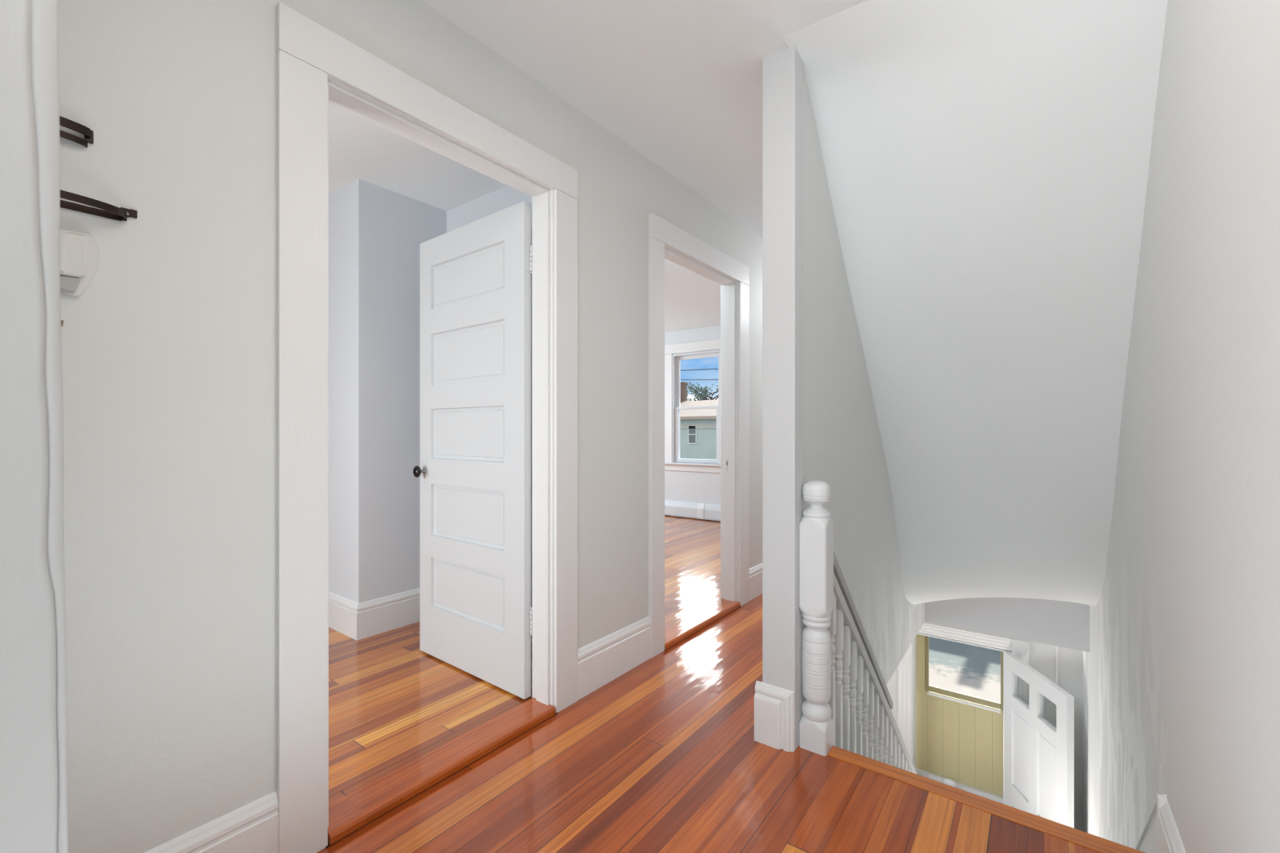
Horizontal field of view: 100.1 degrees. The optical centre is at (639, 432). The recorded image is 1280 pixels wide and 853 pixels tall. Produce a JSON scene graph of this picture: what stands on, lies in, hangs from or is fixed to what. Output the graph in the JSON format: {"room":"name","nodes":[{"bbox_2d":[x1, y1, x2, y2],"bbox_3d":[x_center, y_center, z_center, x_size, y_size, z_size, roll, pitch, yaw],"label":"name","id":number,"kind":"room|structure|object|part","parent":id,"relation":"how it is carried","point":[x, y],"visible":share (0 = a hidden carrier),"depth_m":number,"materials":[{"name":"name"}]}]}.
{"room":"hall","nodes":[
{"label":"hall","id":0,"kind":"room"},
{"bbox_2d":[0,0,68,852],"bbox_3d":[-1.406,-0.120,0.112,0.690,2.440,1.699,0,0,37],"label":"wall","id":1,"kind":"structure","parent":0,"point":[33,798],"depth_m":0.56,"materials":[{"name":"paint"}]},
{"bbox_2d":[58,0,762,852],"bbox_3d":[-0.018,-0.145,2.633,0.102,2.490,7.400,0,0,37],"label":"wall","id":2,"kind":"structure","parent":0,"point":[168,351],"depth_m":1.23,"materials":[{"name":"paint"}]},
{"bbox_2d":[59,115,93,147],"bbox_3d":[-1.152,-0.590,1.001,0.032,0.036,0.189,0,0,37],"label":"bracket","id":3,"kind":"object","parent":2,"relation":"attached to","point":[88,134],"visible":0.4,"depth_m":1.05,"materials":[{"name":"brown metal"}]},
{"bbox_2d":[59,229,100,296],"bbox_3d":[-1.124,-0.334,1.037,0.034,0.130,0.118,0,0,37],"label":"wall dispenser","id":4,"kind":"object","parent":2,"relation":"attached to","point":[79,252],"visible":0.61,"depth_m":1.05,"materials":[{"name":"white plastic"}]},
{"bbox_3d":[-1.133,-0.290,1.032,0.008,0.030,0.079,0,0,37],"label":"spout","id":5,"kind":"part","parent":4,"relation":"part of","materials":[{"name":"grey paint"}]},
{"bbox_2d":[60,190,137,221],"bbox_3d":[-1.123,-0.455,1.026,0.050,0.030,0.245,0,0,37],"label":"bracket","id":6,"kind":"object","parent":2,"relation":"attached to","point":[108,211],"visible":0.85,"depth_m":1.07,"materials":[{"name":"brown metal"}]},
{"bbox_2d":[144,791,278,852],"bbox_3d":[-1.545,1.000,0.486,0.018,0.200,2.132,0,0,37],"label":"baseboard","id":7,"kind":"structure","parent":2,"relation":"attached to","point":[253,827],"depth_m":1.27,"materials":[{"name":"white paint"}]},
{"bbox_2d":[275,1,577,852],"bbox_3d":[-0.633,0.013,1.804,0.148,2.173,1.076,0,0,37],"label":"door frame","id":8,"kind":"structure","parent":2,"relation":"attached to","point":[317,67],"depth_m":1.43,"materials":[{"name":"white paint"}]},
{"bbox_3d":[-0.871,0.073,1.385,0.023,2.053,0.114,0,0,37],"label":"casing","id":9,"kind":"part","parent":8,"relation":"part of","materials":[{"name":"white paint"}]},
{"bbox_3d":[-0.584,-1.013,1.770,0.023,0.118,1.074,0,0,37],"label":"head casing","id":10,"kind":"part","parent":8,"relation":"part of","materials":[{"name":"white paint"}]},
{"bbox_2d":[413,200,532,699],"bbox_3d":[-0.759,0.071,2.403,0.801,1.998,0.150,0,0,38],"label":"door","id":11,"kind":"structure","parent":8,"relation":"attached to","point":[473,471],"depth_m":2.36,"materials":[{"name":"white paint"}]},
{"bbox_3d":[-1.062,0.188,2.582,0.050,0.057,0.056,0,0,38],"label":"knob","id":12,"kind":"part","parent":11,"relation":"part of","materials":[{"name":"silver metal"}]},
{"bbox_3d":[-1.045,0.193,2.606,0.035,0.165,0.003,0,0,38],"label":"lock plate","id":13,"kind":"part","parent":11,"relation":"part of","materials":[{"name":"silver metal"}]},
{"bbox_3d":[-0.299,0.073,2.151,0.023,2.053,0.121,0,0,37],"label":"casing","id":14,"kind":"part","parent":8,"relation":"part of","materials":[{"name":"white paint"}]},
{"bbox_2d":[577,616,651,700],"bbox_3d":[-0.109,1.000,2.412,0.018,0.200,0.524,0,0,37],"label":"baseboard","id":15,"kind":"structure","parent":2,"relation":"attached to","point":[602,661],"depth_m":2.38,"materials":[{"name":"white paint"}]},
{"bbox_2d":[648,213,749,657],"bbox_3d":[0.327,0.013,3.091,0.148,2.173,1.095,0,0,37],"label":"door frame","id":16,"kind":"structure","parent":2,"relation":"attached to","point":[666,240],"depth_m":3.21,"materials":[{"name":"white paint"}]},
{"bbox_3d":[0.083,0.073,2.664,0.023,2.053,0.111,0,0,37],"label":"casing","id":17,"kind":"part","parent":16,"relation":"part of","materials":[{"name":"white paint"}]},
{"bbox_3d":[0.376,-1.013,3.057,0.023,0.118,1.090,0,0,37],"label":"head casing","id":18,"kind":"part","parent":16,"relation":"part of","materials":[{"name":"white paint"}]},
{"bbox_3d":[0.271,0.004,3.123,0.020,2.153,1.080,0,0,37],"label":"room casing","id":19,"kind":"part","parent":16,"relation":"part of","materials":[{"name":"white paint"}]},
{"bbox_3d":[0.663,0.073,3.442,0.023,2.053,0.128,0,0,37],"label":"casing","id":20,"kind":"part","parent":16,"relation":"part of","materials":[{"name":"white paint"}]},
{"bbox_2d":[749,562,762,600],"bbox_3d":[1.321,1.000,4.329,0.018,0.200,2.080,0,0,37],"label":"baseboard","id":21,"kind":"structure","parent":2,"relation":"attached to","point":[755,572],"depth_m":3.58,"materials":[{"name":"white paint"}]},
{"bbox_2d":[328,178,532,604],"bbox_3d":[-2.141,-0.125,3.686,4.560,2.450,0.610,0,0,37],"label":"wall","id":22,"kind":"structure","parent":0,"point":[376,233],"depth_m":2.92,"materials":[{"name":"paint"}]},
{"bbox_2d":[328,587,532,643],"bbox_3d":[-2.181,0.987,3.649,4.540,0.186,0.538,0,0,37],"label":"baseboard","id":23,"kind":"structure","parent":22,"relation":"attached to","point":[355,620],"depth_m":2.90,"materials":[{"name":"white paint"}]},
{"bbox_2d":[328,0,864,333],"bbox_3d":[-1.077,-1.360,3.423,6.580,0.120,7.600,0,0,37],"label":"ceiling","id":24,"kind":"structure","parent":0,"point":[679,82],"depth_m":2.10,"materials":[{"name":"paint"}]},
{"bbox_2d":[664,325,720,521],"bbox_3d":[0.427,0.000,7.011,4.700,2.800,0.150,0,0,37],"label":"wall","id":25,"kind":"structure","parent":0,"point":[702,487],"depth_m":6.73,"materials":[{"name":"paint"}]},
{"bbox_2d":[664,338,720,472],"bbox_3d":[0.728,-0.323,6.746,1.000,1.626,0.215,0,0,37],"label":"window","id":26,"kind":"structure","parent":25,"relation":"attached to","point":[673,407],"depth_m":6.89,"materials":[{"name":"white paint"}]},
{"bbox_3d":[0.363,-0.312,6.951,0.130,1.395,0.022,0,0,37],"label":"casing","id":27,"kind":"part","parent":26,"relation":"part of","materials":[{"name":"white paint"}]},
{"bbox_3d":[0.696,-1.074,6.703,0.960,0.124,0.022,0,0,37],"label":"head casing","id":28,"kind":"part","parent":26,"relation":"part of","materials":[{"name":"white paint"}]},
{"bbox_3d":[0.719,0.029,6.734,0.660,0.709,0.032,0,0,37],"label":"sash","id":29,"kind":"part","parent":26,"relation":"part of","materials":[{"name":"white paint"}]},
{"bbox_3d":[0.743,-0.637,6.766,0.660,0.685,0.032,0,0,37],"label":"sash","id":30,"kind":"part","parent":26,"relation":"part of","materials":[{"name":"white paint"}]},
{"bbox_3d":[1.028,-0.312,6.455,0.130,1.395,0.022,0,0,37],"label":"casing","id":31,"kind":"part","parent":26,"relation":"part of","materials":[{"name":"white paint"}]},
{"bbox_2d":[664,500,720,520],"bbox_3d":[0.446,0.976,6.870,3.700,0.189,0.054,0,0,37],"label":"baseboard heater","id":32,"kind":"object","parent":25,"relation":"attached to","point":[686,509],"visible":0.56,"depth_m":6.68,"materials":[{"name":"white paint"}]},
{"bbox_2d":[317,515,1099,852],"bbox_3d":[-1.117,1.115,3.453,6.480,0.070,7.400,0,0,37],"label":"floor","id":33,"kind":"structure","parent":0,"point":[664,756],"depth_m":1.75,"materials":[{"name":"brown wood"}]},
{"bbox_2d":[799,480,833,755],"bbox_3d":[0.620,0.635,1.885,0.100,0.930,0.100,0,0,37],"label":"newel post","id":34,"kind":"object","parent":33,"relation":"on","point":[815,526],"visible":1,"depth_m":1.85,"materials":[{"name":"paint"}]},
{"bbox_2d":[754,45,803,751],"bbox_3d":[0.500,-0.135,1.921,0.141,2.470,0.122,0,0,37],"label":"column","id":35,"kind":"structure","parent":0,"point":[779,698],"depth_m":1.88,"materials":[{"name":"paint"}]},
{"bbox_2d":[803,78,924,701],"bbox_3d":[1.532,0.022,3.304,0.095,2.825,3.470,0,0,37],"label":"wall","id":36,"kind":"structure","parent":0,"point":[843,450],"depth_m":2.38,"materials":[{"name":"paint"}]},
{"bbox_2d":[782,0,1167,606],"bbox_3d":[1.701,-0.050,2.648,0.960,2.580,2.880,0,0,37],"label":"ceiling","id":37,"kind":"structure","parent":0,"point":[986,162],"depth_m":2.04,"materials":[{"name":"paint"}]},
{"bbox_2d":[886,621,1082,831],"bbox_3d":[2.123,1.188,5.104,3.500,5.257,0.120,0,0,37],"label":"wall","id":38,"kind":"structure","parent":0,"point":[1042,656],"depth_m":4.16,"materials":[{"name":"paint"}]},
{"bbox_2d":[915,634,1003,804],"bbox_3d":[2.785,2.788,4.690,0.735,2.057,0.120,0,0,37],"label":"door","id":39,"kind":"structure","parent":38,"relation":"in","point":[959,736],"depth_m":4.71,"materials":[{"name":"green paint"}]},
{"bbox_3d":[2.716,3.078,4.698,0.109,0.084,0.050,0,0,37],"label":"oval knob","id":40,"kind":"part","parent":39,"relation":"part of","materials":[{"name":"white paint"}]},
{"bbox_3d":[2.800,3.446,4.710,0.735,0.742,0.070,0,0,37],"label":"kick panel","id":41,"kind":"part","parent":39,"relation":"part of","materials":[{"name":"white paint"}]},
{"bbox_3d":[2.812,2.710,4.726,0.734,0.730,0.032,0,0,37],"label":"board panel","id":42,"kind":"part","parent":39,"relation":"part of","materials":[{"name":"yellow paint"}]},
{"bbox_2d":[897,622,1029,804],"bbox_3d":[2.753,2.746,4.617,0.967,2.142,0.186,0,0,37],"label":"door frame","id":43,"kind":"structure","parent":38,"relation":"attached to","point":[906,668],"depth_m":4.71,"materials":[{"name":"white paint"}]},
{"bbox_3d":[2.381,2.808,4.824,0.122,2.017,0.020,0,0,37],"label":"casing","id":44,"kind":"part","parent":43,"relation":"part of","materials":[{"name":"white paint"}]},
{"bbox_3d":[2.717,1.725,4.573,0.765,0.100,0.020,0,0,37],"label":"head casing","id":45,"kind":"part","parent":43,"relation":"part of","materials":[{"name":"white paint"}]},
{"bbox_3d":[3.063,2.871,4.315,0.098,1.892,0.020,0,0,37],"label":"casing","id":46,"kind":"part","parent":43,"relation":"part of","materials":[{"name":"white paint"}]},
{"bbox_2d":[1004,652,1074,828],"bbox_3d":[2.955,2.797,4.002,0.170,2.015,0.747,0,0,6],"label":"door","id":47,"kind":"structure","parent":43,"relation":"attached to","point":[1039,756],"depth_m":3.96,"materials":[{"name":"white paint"}]},
{"bbox_2d":[1055,645,1057,728],"bbox_3d":[3.249,2.626,4.179,0.014,2.382,0.015,0,0,37],"label":"trim","id":48,"kind":"structure","parent":38,"relation":"attached to","point":[1056,647],"depth_m":4.17,"materials":[{"name":"white paint"}]},
{"bbox_2d":[924,597,1089,652],"bbox_3d":[2.562,1.143,3.803,0.960,0.585,0.040,0,0,37],"label":"wall header","id":49,"kind":"structure","parent":0,"point":[1062,624],"depth_m":3.72,"materials":[{"name":"paint"}]},
{"bbox_2d":[1082,0,1279,852],"bbox_3d":[1.363,1.188,1.292,0.120,5.257,6.900,0,0,37],"label":"wall","id":50,"kind":"structure","parent":0,"point":[1181,667],"depth_m":1.08,"materials":[{"name":"paint"}]},
{"bbox_2d":[1157,801,1186,852],"bbox_3d":[0.290,1.017,-0.031,0.018,0.166,3.498,0,0,37],"label":"baseboard","id":51,"kind":"structure","parent":50,"relation":"attached to","point":[1169,839],"depth_m":1.30,"materials":[{"name":"white paint"}]},
{"bbox_3d":[0.628,3.867,3.100,3.500,0.100,5.120,0,0,37],"label":"floor","id":52,"kind":"structure","parent":0,"visible":0},
{"bbox_2d":[826,746,1168,852],"bbox_3d":[1.746,2.369,2.689,0.936,2.896,2.706,0,0,37],"label":"staircase","id":53,"kind":"structure","parent":52,"relation":"on","point":[1147,842],"depth_m":1.55,"materials":[{"name":"brown wood"}]},
{"bbox_2d":[826,551,917,774],"bbox_3d":[1.435,1.976,2.978,0.063,3.265,2.627,0,0,37],"label":"balustrade","id":54,"kind":"object","parent":53,"relation":"on","point":[860,702],"visible":0.41,"depth_m":2.25,"materials":[{"name":"paint"}]},
{"bbox_3d":[0.967,0.888,2.358,0.054,1.090,1.074,0,0,37],"label":"handrail","id":55,"kind":"part","parent":54,"relation":"part of","materials":[{"name":"grey paint"}]},
{"bbox_3d":[2.112,2.170,2.414,0.019,2.499,2.605,0,0,37],"label":"skirt moulding","id":56,"kind":"part","parent":53,"relation":"part of","materials":[{"name":"white paint"}]},
{"label":"outside","id":57,"kind":"structure","parent":0,"visible":0},
{"bbox_2d":[928,636,1000,702],"bbox_3d":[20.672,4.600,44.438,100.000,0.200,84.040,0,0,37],"label":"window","id":58,"kind":"structure","parent":57,"point":[957,667],"depth_m":10.24,"materials":[{"name":"clear glass"}]},
{"bbox_2d":[680,382,718,459],"bbox_3d":[5.401,0.410,37.764,18.400,8.180,7.900,0,0,37],"label":"house","id":59,"kind":"structure","parent":58,"relation":"on","point":[698,427],"depth_m":34.75,"materials":[{"name":"teal paint"}]},
{"bbox_3d":[3.385,0.130,34.827,0.500,1.100,0.020,0,0,37],"label":"pane","id":60,"kind":"part","parent":59,"relation":"part of","materials":[{"name":"grey"}]},
{"bbox_2d":[687,378,718,400],"bbox_3d":[6.330,-0.080,46.435,4.351,9.192,6.521,0,0,-40],"label":"tree","id":61,"kind":"object","parent":58,"relation":"on","point":[704,395],"visible":0.32,"depth_m":46.66,"materials":[{"name":"green plant"}]},
{"bbox_2d":[687,395,718,400],"bbox_3d":[0.965,0.350,59.163,50.800,8.300,8.000,0,0,37],"label":"house","id":62,"kind":"structure","parent":58,"relation":"on","point":[689,397],"depth_m":52.97,"materials":[{"name":"white"}]},
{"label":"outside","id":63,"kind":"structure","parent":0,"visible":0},
{"bbox_2d":[680,368,718,370],"bbox_3d":[4.718,-3.860,31.413,30.001,1.012,0.042,0,0,37],"label":"utility wire","id":64,"kind":"object","parent":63,"point":[715,368],"visible":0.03,"depth_m":32.22,"materials":[{"name":"grey"}]},
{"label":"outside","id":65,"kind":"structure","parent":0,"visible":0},
{"bbox_2d":[680,379,711,380],"bbox_3d":[4.718,-3.224,31.413,30.002,1.634,0.042,0,0,37],"label":"utility wire","id":66,"kind":"object","parent":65,"point":[681,380],"visible":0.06,"depth_m":32.40,"materials":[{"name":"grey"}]}
]}

